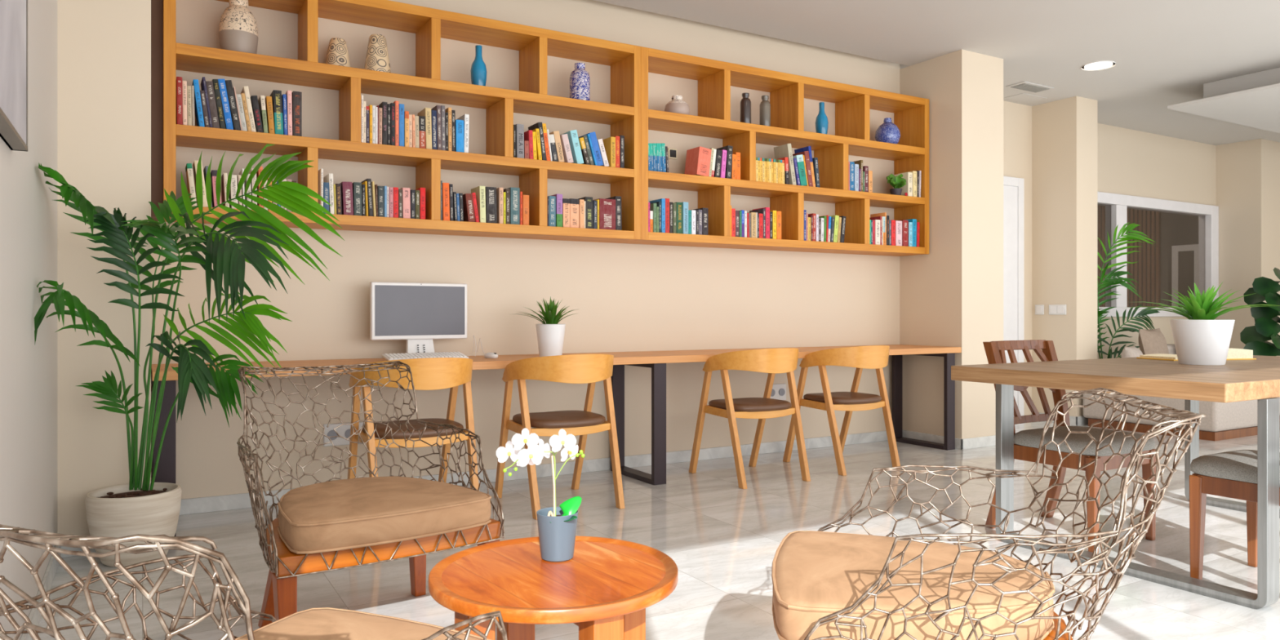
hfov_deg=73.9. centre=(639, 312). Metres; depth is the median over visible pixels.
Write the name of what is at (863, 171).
book
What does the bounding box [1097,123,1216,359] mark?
wall
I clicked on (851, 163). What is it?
book
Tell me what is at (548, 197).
book
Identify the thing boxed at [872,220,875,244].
book
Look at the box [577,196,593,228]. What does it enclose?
book
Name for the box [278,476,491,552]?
seat cushion
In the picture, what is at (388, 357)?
keyboard
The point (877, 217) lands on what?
book
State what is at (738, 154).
book
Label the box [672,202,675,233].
book
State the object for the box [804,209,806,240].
book
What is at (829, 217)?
book
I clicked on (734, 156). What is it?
book
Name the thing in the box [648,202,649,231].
book
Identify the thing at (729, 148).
book
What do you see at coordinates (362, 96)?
book
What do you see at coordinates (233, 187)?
book
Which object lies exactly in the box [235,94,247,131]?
book
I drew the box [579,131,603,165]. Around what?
book
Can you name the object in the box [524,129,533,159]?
book
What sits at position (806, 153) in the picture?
book
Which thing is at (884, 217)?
book
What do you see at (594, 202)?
book
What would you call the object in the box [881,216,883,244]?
book
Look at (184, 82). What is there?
book
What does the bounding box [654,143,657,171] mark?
book
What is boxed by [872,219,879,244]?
book
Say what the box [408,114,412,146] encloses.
book
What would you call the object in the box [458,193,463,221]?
book
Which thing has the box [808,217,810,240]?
book
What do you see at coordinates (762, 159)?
book
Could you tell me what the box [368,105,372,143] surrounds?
book
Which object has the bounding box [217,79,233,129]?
book
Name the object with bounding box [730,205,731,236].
book
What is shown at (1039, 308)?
light switch
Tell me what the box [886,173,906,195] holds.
potted houseplant
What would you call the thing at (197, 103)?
book
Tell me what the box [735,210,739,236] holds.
book
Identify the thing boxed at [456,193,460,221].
book
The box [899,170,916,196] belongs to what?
book
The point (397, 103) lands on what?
book
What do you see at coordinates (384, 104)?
book
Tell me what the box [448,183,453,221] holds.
book
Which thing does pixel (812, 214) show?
book
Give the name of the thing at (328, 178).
book
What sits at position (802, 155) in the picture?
book
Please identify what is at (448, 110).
book
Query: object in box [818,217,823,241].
book
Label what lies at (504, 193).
book
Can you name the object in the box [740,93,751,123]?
bottle
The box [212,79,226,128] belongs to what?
book
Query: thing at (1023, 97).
ceiling access panel
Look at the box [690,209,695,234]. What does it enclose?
book
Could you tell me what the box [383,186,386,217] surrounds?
book
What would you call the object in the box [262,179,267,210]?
book
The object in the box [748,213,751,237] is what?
book
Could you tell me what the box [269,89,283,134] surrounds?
book
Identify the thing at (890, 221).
book
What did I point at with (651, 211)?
book
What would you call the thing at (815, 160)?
book
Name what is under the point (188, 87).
book
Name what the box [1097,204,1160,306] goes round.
blinds
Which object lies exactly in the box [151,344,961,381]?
countertop
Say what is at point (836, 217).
book
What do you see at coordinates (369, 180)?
book
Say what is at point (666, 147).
book
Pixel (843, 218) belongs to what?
book
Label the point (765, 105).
bottle
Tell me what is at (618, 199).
book
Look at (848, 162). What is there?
book
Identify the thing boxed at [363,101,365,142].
book
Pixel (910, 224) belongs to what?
book
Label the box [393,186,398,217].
book
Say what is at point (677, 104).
vase
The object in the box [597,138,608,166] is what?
book
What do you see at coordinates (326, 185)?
book
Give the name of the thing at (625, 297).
wall
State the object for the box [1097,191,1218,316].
window
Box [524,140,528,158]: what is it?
book
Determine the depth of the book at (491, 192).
4.74 m
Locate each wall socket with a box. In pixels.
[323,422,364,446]
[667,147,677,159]
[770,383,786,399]
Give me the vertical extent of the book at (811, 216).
0.181 m
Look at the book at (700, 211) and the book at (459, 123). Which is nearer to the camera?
the book at (459, 123)
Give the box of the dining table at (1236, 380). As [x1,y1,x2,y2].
[951,355,1279,608]
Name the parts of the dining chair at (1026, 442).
leg, rail, rail, leg, leg, leg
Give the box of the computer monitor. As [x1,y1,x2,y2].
[369,281,466,353]
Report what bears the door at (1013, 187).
in the wall at (1017, 117)
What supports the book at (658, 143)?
on the bookshelf
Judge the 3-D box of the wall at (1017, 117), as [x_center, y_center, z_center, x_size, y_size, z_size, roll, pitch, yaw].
[3.010,-0.467,7.640,1.593,2.933,0.105,0,0,-30]
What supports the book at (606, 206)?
on the bookshelf
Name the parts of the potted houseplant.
pot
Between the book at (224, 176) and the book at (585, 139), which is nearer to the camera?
the book at (224, 176)
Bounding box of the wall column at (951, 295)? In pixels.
[899,48,1003,439]
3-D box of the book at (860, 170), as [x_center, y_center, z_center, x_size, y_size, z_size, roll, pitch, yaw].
[1.554,-0.958,6.213,0.016,0.167,0.151,0,0,-30]
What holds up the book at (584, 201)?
on the bookshelf
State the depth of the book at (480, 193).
4.71 m
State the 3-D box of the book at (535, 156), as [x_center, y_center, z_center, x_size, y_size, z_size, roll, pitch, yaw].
[-0.639,-0.956,4.934,0.027,0.162,0.151,0,0,-30]
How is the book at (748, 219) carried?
on the bookshelf
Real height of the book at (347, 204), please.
0.172 m
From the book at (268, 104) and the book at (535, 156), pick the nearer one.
the book at (268, 104)
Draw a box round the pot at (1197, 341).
[1169,319,1235,364]
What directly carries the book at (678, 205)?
on the bookshelf
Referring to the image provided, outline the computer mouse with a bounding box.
[476,337,497,358]
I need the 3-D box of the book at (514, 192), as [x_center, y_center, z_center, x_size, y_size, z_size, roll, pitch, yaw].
[-0.742,-0.603,4.872,0.054,0.209,0.151,0,0,-30]
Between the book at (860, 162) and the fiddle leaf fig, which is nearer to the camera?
the book at (860, 162)
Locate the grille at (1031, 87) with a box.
[1010,83,1049,93]
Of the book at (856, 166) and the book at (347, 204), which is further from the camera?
the book at (856, 166)
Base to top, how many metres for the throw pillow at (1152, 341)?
0.390 m
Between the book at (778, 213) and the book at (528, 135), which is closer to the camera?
the book at (528, 135)
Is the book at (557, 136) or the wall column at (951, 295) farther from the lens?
the wall column at (951, 295)
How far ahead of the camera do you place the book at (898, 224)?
6.34 m
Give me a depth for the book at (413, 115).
4.52 m
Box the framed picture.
[0,0,27,151]
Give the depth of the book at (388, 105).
4.46 m
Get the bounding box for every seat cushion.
[237,608,483,639]
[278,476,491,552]
[772,531,1053,639]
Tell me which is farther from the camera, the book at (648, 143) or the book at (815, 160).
the book at (815, 160)
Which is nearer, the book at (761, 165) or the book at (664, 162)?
the book at (664, 162)
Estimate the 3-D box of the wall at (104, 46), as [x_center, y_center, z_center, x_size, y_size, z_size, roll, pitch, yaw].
[-2.384,-0.570,3.813,0.331,3.140,0.590,0,0,-30]
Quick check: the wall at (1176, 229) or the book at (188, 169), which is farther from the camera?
the wall at (1176, 229)
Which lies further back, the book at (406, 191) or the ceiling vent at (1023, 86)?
the ceiling vent at (1023, 86)
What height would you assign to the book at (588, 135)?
0.187 m
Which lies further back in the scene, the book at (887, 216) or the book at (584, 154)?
the book at (887, 216)
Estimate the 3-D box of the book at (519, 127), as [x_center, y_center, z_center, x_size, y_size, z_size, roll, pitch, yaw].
[-0.714,-0.972,4.888,0.043,0.195,0.151,-1,0,-30]
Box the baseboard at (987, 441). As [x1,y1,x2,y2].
[902,429,995,449]
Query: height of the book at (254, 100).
0.181 m
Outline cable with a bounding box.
[472,335,476,356]
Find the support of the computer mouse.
on the desk at (657, 361)
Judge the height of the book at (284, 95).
0.204 m
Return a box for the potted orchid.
[496,427,584,562]
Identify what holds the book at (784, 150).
on the bookshelf
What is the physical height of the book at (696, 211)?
0.158 m
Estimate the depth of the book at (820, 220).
5.95 m
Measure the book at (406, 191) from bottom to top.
0.163 m
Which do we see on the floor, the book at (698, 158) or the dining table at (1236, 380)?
the dining table at (1236, 380)
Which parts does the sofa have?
backrest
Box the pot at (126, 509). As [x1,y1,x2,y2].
[84,482,182,567]
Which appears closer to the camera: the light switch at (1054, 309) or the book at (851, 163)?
the book at (851, 163)
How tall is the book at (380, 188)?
0.163 m
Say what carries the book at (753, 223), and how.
on the bookshelf
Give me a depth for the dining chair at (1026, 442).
3.77 m
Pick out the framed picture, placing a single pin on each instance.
(13, 13)
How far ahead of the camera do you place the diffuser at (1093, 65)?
6.63 m
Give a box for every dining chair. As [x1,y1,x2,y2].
[982,339,1155,553]
[1189,449,1279,579]
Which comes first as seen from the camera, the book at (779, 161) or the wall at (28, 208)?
the wall at (28, 208)
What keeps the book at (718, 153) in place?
on the bookshelf
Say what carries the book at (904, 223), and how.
on the bookshelf
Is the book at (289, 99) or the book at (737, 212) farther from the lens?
the book at (737, 212)
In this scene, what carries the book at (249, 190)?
on the bookshelf
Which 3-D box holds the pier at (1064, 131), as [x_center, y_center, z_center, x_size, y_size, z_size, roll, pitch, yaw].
[3.915,-0.467,7.853,0.316,2.933,0.439,0,0,-30]
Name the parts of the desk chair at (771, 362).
leg, rail, leg, backrest, leg, rail, leg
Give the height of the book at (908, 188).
0.183 m
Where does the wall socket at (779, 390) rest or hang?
attached to the wall at (625, 297)
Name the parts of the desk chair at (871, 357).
leg, rail, leg, backrest, leg, rail, leg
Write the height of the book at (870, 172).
0.163 m
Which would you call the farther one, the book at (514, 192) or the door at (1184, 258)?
the door at (1184, 258)
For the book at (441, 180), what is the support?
on the bookshelf
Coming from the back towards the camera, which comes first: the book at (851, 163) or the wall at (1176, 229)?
the wall at (1176, 229)
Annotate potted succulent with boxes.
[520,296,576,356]
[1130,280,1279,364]
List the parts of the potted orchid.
flower, flower, flower, stem, flower, flower, pot, flower, stem, flower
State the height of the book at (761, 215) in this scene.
0.166 m
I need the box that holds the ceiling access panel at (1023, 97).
[1003,93,1047,102]
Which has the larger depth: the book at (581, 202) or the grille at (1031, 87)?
the grille at (1031, 87)
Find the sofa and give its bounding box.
[1083,343,1279,440]
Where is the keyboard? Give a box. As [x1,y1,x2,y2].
[382,351,468,360]
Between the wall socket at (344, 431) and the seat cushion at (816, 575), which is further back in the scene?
the wall socket at (344, 431)
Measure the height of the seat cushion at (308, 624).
0.098 m
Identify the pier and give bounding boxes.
[1031,96,1097,416]
[1216,138,1279,349]
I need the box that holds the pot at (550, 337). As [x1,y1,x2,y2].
[535,324,565,356]
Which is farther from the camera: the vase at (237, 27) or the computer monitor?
the computer monitor
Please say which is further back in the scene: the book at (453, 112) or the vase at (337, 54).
the book at (453, 112)
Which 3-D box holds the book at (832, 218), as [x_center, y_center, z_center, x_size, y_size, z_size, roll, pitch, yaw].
[1.326,-0.588,6.081,0.034,0.179,0.151,0,0,-30]
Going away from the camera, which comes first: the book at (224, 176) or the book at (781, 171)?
the book at (224, 176)
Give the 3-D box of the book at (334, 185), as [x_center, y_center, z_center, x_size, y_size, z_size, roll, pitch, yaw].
[-1.583,-0.575,4.380,0.015,0.153,0.150,0,0,-30]
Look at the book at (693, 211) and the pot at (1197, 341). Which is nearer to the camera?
the pot at (1197, 341)
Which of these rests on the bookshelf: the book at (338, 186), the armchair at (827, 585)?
the book at (338, 186)
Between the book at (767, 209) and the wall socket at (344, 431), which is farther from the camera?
the book at (767, 209)
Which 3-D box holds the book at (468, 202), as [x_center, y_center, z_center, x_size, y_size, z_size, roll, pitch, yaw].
[-0.968,-0.578,4.740,0.056,0.160,0.151,0,0,-30]
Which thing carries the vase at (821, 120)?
on the bookshelf
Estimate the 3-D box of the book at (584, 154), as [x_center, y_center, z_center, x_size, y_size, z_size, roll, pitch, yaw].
[-0.362,-0.956,5.094,0.070,0.162,0.151,0,0,-30]
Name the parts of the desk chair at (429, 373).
leg, rail, leg, backrest, rail, leg, leg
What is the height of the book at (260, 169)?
0.215 m
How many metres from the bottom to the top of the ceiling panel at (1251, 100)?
0.203 m
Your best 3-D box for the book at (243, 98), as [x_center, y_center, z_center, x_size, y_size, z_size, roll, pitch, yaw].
[-1.938,-0.967,4.173,0.046,0.185,0.151,0,0,-30]
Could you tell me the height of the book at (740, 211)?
0.174 m
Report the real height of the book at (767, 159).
0.164 m
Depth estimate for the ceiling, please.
5.97 m
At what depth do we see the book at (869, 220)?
6.20 m
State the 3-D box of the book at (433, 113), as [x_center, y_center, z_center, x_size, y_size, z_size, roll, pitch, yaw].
[-1.142,-0.982,4.640,0.026,0.214,0.151,-1,1,-30]
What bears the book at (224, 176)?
on the bookshelf
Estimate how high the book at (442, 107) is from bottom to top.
0.246 m
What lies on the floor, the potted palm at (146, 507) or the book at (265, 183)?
the potted palm at (146, 507)
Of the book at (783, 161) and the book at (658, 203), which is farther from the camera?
the book at (783, 161)
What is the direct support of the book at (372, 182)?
on the bookshelf
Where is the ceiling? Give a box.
[593,0,1279,145]
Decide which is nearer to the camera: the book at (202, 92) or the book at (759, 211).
the book at (202, 92)
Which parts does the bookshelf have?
filler panel, panel, panel, panel, panel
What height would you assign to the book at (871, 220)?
0.179 m
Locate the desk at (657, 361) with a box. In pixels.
[151,344,961,536]
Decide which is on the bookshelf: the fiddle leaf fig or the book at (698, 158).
the book at (698, 158)
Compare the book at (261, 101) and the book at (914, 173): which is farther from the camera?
the book at (914, 173)
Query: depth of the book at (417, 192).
4.53 m
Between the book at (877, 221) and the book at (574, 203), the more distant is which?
the book at (877, 221)
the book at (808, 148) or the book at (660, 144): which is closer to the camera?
the book at (660, 144)
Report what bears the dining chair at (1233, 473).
on the floor
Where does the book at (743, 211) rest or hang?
on the bookshelf
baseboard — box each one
[19,545,61,639]
[61,546,96,557]
[179,431,888,515]
[902,429,995,449]
[1031,412,1088,425]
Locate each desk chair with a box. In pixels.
[347,357,479,491]
[493,354,624,519]
[688,347,810,488]
[782,345,900,475]
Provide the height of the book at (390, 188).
0.160 m
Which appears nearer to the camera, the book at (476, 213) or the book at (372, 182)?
the book at (372, 182)
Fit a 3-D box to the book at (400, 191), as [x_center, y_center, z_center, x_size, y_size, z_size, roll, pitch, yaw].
[-1.299,-0.574,4.549,0.020,0.152,0.151,0,0,-30]
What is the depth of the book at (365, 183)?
4.39 m
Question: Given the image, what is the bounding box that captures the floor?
[37,421,1279,639]
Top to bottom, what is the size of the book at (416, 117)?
0.172 m
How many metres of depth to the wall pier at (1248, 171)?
9.60 m
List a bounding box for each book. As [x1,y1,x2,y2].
[175,76,182,124]
[182,80,186,124]
[185,163,196,206]
[186,85,191,125]
[191,79,204,126]
[191,85,195,125]
[192,160,208,207]
[200,76,212,127]
[200,90,209,127]
[203,165,212,207]
[205,80,219,128]
[210,169,222,208]
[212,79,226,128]
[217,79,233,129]
[221,173,229,207]
[225,80,240,130]
[228,174,237,208]
[232,86,242,130]
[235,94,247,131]
[236,174,242,205]
[239,168,244,206]
[240,86,256,132]
[240,93,251,131]
[244,173,251,209]
[248,168,257,204]
[250,95,263,133]
[256,166,263,208]
[257,95,267,133]
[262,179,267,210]
[264,96,275,133]
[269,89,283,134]
[281,93,287,134]
[285,90,292,135]
[291,91,302,136]
[318,168,323,212]
[323,173,334,213]
[323,182,328,213]
[333,184,336,214]
[335,183,342,214]
[340,182,353,215]
[352,182,361,215]
[360,95,363,142]
[360,178,373,216]
[361,181,368,216]
[361,184,365,216]
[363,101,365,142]
[365,106,369,142]
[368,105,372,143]
[371,181,376,216]
[372,105,375,143]
[374,184,377,216]
[375,106,377,143]
[376,105,378,143]
[377,186,383,217]
[378,102,386,144]
[378,107,382,144]
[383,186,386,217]
[386,103,391,145]
[386,186,388,217]
[388,186,393,217]
[390,102,395,145]
[393,100,399,146]
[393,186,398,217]
[398,189,402,217]
[399,103,404,146]
[400,187,410,218]
[404,111,408,146]
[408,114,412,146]
[409,189,415,218]
[412,114,415,147]
[414,115,419,147]
[415,187,425,219]
[415,190,419,218]
[417,107,431,149]
[418,115,426,148]
[431,105,441,150]
[431,110,436,149]
[440,105,445,150]
[440,180,442,220]
[442,182,449,220]
[444,107,451,151]
[444,112,448,151]
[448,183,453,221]
[451,110,455,151]
[453,191,457,221]
[455,120,463,152]
[456,114,469,152]
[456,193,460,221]
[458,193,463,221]
[462,193,475,222]
[471,186,485,222]
[471,192,479,222]
[484,186,497,223]
[496,187,503,223]
[503,188,510,223]
[503,191,506,223]
[508,186,519,224]
[513,124,515,157]
[515,124,524,158]
[520,191,522,224]
[522,195,528,225]
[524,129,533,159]
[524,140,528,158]
[528,122,546,160]
[532,128,542,159]
[532,131,537,159]
[542,123,550,160]
[546,128,552,160]
[547,195,555,226]
[547,196,549,226]
[549,130,564,162]
[549,134,558,161]
[551,194,562,226]
[560,129,583,164]
[560,133,573,163]
[562,198,569,227]
[568,198,578,227]
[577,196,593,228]
[578,135,594,164]
[578,137,590,164]
[578,199,584,228]
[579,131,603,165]
[584,200,585,228]
[585,133,597,165]
[592,198,615,230]
[592,200,597,228]
[594,199,599,229]
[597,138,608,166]
[602,136,615,167]
[604,195,622,230]
[613,136,619,167]
[618,135,624,168]
[648,142,649,170]
[648,143,651,170]
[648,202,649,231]
[649,198,665,232]
[649,201,661,232]
[649,203,656,231]
[649,210,653,231]
[650,143,653,170]
[652,142,655,171]
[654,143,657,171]
[656,142,658,171]
[656,206,658,232]
[657,142,660,171]
[659,143,662,172]
[661,142,664,172]
[663,142,666,172]
[665,146,668,172]
[665,198,669,232]
[669,201,672,233]
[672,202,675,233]
[675,202,682,233]
[682,201,688,234]
[684,146,711,176]
[688,209,691,234]
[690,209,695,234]
[694,208,708,235]
[695,209,698,234]
[698,209,702,235]
[708,147,714,176]
[711,148,716,177]
[714,149,722,177]
[715,145,733,178]
[720,150,726,177]
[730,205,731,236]
[731,154,736,178]
[731,208,735,236]
[732,152,740,179]
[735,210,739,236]
[739,210,742,236]
[741,209,744,237]
[744,210,746,237]
[746,213,749,237]
[748,212,756,237]
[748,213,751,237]
[749,208,765,238]
[751,207,769,238]
[755,157,758,181]
[755,212,757,237]
[757,157,759,181]
[757,213,759,238]
[759,213,763,238]
[760,157,762,182]
[761,158,764,182]
[764,158,766,182]
[766,158,768,182]
[768,158,771,182]
[769,210,776,239]
[769,211,772,238]
[771,159,773,182]
[773,143,796,185]
[773,159,776,182]
[775,159,777,182]
[776,211,781,239]
[777,159,780,183]
[778,157,789,184]
[780,160,782,183]
[782,160,784,183]
[792,151,813,186]
[792,154,807,186]
[792,158,800,185]
[794,146,815,186]
[802,155,808,186]
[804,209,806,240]
[806,213,808,240]
[808,213,815,240]
[808,215,813,240]
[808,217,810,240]
[812,157,820,187]
[815,214,818,241]
[818,215,826,241]
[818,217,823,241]
[818,218,821,241]
[822,215,828,241]
[827,216,831,241]
[830,215,839,242]
[830,217,834,242]
[836,217,841,242]
[839,215,845,242]
[848,161,849,190]
[849,161,854,191]
[853,160,862,191]
[854,164,858,191]
[858,168,861,191]
[862,165,868,191]
[862,171,864,191]
[868,170,872,192]
[869,216,881,244]
[869,219,871,244]
[870,212,886,244]
[871,220,872,244]
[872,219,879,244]
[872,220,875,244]
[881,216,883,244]
[883,216,885,244]
[886,215,888,244]
[888,220,891,245]
[891,219,895,245]
[893,172,912,196]
[895,220,902,245]
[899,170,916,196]
[899,219,908,246]
[903,218,916,246]
[908,222,912,246]
[915,170,919,196]
[916,222,919,247]
[919,170,921,197]
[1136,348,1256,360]
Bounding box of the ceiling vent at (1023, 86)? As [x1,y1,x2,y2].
[1005,81,1053,93]
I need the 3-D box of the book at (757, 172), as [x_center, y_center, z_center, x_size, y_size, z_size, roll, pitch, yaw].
[0.743,-0.956,5.738,0.018,0.162,0.151,-1,1,-30]
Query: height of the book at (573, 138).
0.203 m
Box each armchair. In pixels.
[0,524,507,639]
[236,360,504,627]
[771,387,1206,639]
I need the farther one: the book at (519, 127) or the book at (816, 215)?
the book at (816, 215)
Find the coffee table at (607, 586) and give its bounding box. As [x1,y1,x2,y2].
[428,535,678,639]
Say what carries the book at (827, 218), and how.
on the bookshelf
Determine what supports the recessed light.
in the ceiling
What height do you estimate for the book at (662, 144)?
0.183 m
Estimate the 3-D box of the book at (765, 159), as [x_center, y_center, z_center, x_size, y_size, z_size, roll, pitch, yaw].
[0.807,-0.956,5.779,0.018,0.163,0.151,-1,1,-30]
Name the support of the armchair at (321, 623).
on the floor
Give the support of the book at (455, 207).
on the bookshelf
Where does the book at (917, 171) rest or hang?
on the bookshelf
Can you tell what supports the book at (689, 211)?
on the bookshelf
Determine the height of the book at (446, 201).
0.206 m
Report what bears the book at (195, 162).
on the bookshelf
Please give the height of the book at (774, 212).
0.194 m
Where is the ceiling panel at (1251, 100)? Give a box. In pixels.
[1167,66,1279,133]
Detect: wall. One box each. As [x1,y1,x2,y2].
[0,0,57,639]
[57,0,151,535]
[151,0,900,499]
[1003,101,1031,415]
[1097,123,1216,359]
[1160,212,1198,307]
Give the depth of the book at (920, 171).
6.46 m
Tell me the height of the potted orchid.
0.295 m
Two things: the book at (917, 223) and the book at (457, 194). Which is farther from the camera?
the book at (917, 223)
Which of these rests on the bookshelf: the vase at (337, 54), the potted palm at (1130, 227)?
the vase at (337, 54)
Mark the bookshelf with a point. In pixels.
(628, 114)
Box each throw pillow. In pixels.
[1120,345,1142,357]
[1138,328,1168,355]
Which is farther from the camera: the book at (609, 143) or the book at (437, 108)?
the book at (609, 143)
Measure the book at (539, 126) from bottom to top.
0.222 m
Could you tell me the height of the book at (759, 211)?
0.201 m
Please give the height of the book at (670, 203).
0.197 m
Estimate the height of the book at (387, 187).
0.162 m
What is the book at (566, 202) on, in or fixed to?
on the bookshelf
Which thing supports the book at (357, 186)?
on the bookshelf
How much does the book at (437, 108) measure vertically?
0.244 m
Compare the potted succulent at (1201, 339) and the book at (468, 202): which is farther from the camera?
the book at (468, 202)
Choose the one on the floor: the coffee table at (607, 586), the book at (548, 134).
the coffee table at (607, 586)
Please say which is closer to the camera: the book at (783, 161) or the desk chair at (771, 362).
the desk chair at (771, 362)
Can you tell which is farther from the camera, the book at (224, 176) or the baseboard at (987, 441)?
the baseboard at (987, 441)
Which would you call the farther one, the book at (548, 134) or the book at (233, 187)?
the book at (548, 134)
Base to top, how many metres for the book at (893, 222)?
0.191 m
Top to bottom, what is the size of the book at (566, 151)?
0.172 m
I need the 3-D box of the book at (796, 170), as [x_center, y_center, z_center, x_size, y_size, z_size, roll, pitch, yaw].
[1.044,-0.969,5.914,0.059,0.190,0.151,0,0,-30]
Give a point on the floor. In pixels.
(722, 538)
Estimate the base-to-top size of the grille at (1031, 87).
0.008 m
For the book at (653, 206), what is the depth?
5.28 m
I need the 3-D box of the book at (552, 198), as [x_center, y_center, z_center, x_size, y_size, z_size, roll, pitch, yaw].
[-0.543,-0.587,4.989,0.041,0.178,0.151,0,0,-30]
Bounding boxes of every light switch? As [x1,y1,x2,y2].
[1035,304,1044,314]
[1048,304,1066,315]
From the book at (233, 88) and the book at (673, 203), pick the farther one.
the book at (673, 203)
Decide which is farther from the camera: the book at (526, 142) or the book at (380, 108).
the book at (526, 142)
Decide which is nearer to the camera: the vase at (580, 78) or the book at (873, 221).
the vase at (580, 78)
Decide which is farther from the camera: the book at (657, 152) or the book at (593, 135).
the book at (657, 152)
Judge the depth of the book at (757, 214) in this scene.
5.68 m
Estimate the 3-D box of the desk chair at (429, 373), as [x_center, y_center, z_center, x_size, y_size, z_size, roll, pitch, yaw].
[-1.097,0.602,4.112,0.560,0.797,0.624,0,0,-32]
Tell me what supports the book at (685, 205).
on the bookshelf
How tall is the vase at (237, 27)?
0.309 m
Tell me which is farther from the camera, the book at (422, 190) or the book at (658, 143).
the book at (658, 143)
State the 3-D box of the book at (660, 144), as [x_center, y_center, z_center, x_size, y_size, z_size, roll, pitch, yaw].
[0.095,-0.965,5.363,0.020,0.182,0.151,0,0,-30]
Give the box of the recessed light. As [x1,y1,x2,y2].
[1081,60,1115,70]
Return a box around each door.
[1003,176,1024,415]
[1171,244,1198,307]
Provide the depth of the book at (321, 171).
4.29 m
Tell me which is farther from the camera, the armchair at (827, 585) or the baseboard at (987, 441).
the baseboard at (987, 441)
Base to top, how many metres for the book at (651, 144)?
0.175 m
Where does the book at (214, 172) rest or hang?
on the bookshelf
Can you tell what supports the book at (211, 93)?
on the bookshelf
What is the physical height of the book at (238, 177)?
0.165 m
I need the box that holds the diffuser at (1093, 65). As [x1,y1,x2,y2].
[1084,62,1112,69]
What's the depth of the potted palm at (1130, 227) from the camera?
8.16 m
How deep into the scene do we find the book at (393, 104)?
4.46 m
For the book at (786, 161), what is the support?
on the bookshelf
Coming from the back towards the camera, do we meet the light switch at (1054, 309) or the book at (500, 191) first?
the light switch at (1054, 309)
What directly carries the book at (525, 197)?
on the bookshelf
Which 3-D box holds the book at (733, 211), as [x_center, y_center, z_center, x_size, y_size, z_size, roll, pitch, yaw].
[0.576,-0.591,5.643,0.029,0.186,0.151,0,0,-30]
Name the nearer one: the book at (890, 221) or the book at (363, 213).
the book at (363, 213)
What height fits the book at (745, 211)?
0.176 m
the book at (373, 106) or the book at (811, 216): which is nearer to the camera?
the book at (373, 106)
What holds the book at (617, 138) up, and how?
on the bookshelf
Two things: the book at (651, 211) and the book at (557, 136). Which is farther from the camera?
the book at (651, 211)
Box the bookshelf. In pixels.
[151,0,928,256]
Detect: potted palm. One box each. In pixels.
[34,143,344,567]
[1097,222,1159,359]
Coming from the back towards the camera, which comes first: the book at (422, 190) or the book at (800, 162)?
the book at (800, 162)
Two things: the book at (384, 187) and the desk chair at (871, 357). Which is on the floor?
the desk chair at (871, 357)
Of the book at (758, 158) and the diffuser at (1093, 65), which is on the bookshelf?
the book at (758, 158)
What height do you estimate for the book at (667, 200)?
0.217 m
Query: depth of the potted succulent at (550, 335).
4.80 m
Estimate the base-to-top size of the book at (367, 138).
0.194 m
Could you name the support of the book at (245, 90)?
on the bookshelf
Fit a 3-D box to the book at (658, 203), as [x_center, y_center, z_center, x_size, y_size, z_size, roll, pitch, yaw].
[0.089,-0.595,5.359,0.017,0.194,0.151,0,0,-30]
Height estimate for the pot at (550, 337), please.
0.187 m
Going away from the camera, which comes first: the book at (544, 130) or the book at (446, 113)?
the book at (446, 113)
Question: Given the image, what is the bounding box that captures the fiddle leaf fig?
[1240,267,1279,355]
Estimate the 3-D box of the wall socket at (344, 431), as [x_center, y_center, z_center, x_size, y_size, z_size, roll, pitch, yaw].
[-1.575,0.655,4.618,0.270,0.120,0.017,0,0,-30]
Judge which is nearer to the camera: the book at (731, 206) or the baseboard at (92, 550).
the baseboard at (92, 550)
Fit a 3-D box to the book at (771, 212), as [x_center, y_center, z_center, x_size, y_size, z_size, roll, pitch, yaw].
[0.848,-0.591,5.802,0.021,0.184,0.151,0,0,-30]
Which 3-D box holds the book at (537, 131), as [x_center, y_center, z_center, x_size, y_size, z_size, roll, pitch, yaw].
[-0.616,-0.966,4.944,0.040,0.182,0.151,0,0,-30]
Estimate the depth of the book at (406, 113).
4.50 m
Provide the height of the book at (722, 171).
0.188 m
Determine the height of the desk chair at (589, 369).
0.797 m
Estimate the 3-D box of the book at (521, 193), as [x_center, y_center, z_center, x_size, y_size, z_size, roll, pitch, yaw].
[-0.710,-0.593,4.892,0.013,0.190,0.151,0,0,-30]
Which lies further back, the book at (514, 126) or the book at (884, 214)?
the book at (884, 214)
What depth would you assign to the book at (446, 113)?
4.61 m
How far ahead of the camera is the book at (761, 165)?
5.69 m
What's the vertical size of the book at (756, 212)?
0.172 m
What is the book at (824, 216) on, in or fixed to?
on the bookshelf
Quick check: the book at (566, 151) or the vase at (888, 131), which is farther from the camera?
the vase at (888, 131)
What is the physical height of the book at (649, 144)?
0.174 m
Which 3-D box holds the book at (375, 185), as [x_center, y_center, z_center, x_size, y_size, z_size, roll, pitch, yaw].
[-1.404,-0.583,4.486,0.009,0.169,0.150,-1,1,-30]
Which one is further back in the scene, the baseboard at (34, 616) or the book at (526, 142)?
the book at (526, 142)
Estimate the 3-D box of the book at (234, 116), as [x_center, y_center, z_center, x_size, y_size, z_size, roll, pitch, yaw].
[-1.987,-0.995,4.143,0.069,0.241,0.151,0,0,-30]
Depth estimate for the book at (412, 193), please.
4.52 m
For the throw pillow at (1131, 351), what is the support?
on the sofa
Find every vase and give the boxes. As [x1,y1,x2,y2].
[218,0,257,53]
[325,37,350,66]
[364,34,391,72]
[470,44,487,86]
[569,62,590,101]
[664,95,689,115]
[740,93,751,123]
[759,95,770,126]
[815,102,828,133]
[875,117,900,143]
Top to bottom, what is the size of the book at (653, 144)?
0.176 m
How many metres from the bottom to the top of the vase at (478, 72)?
0.257 m

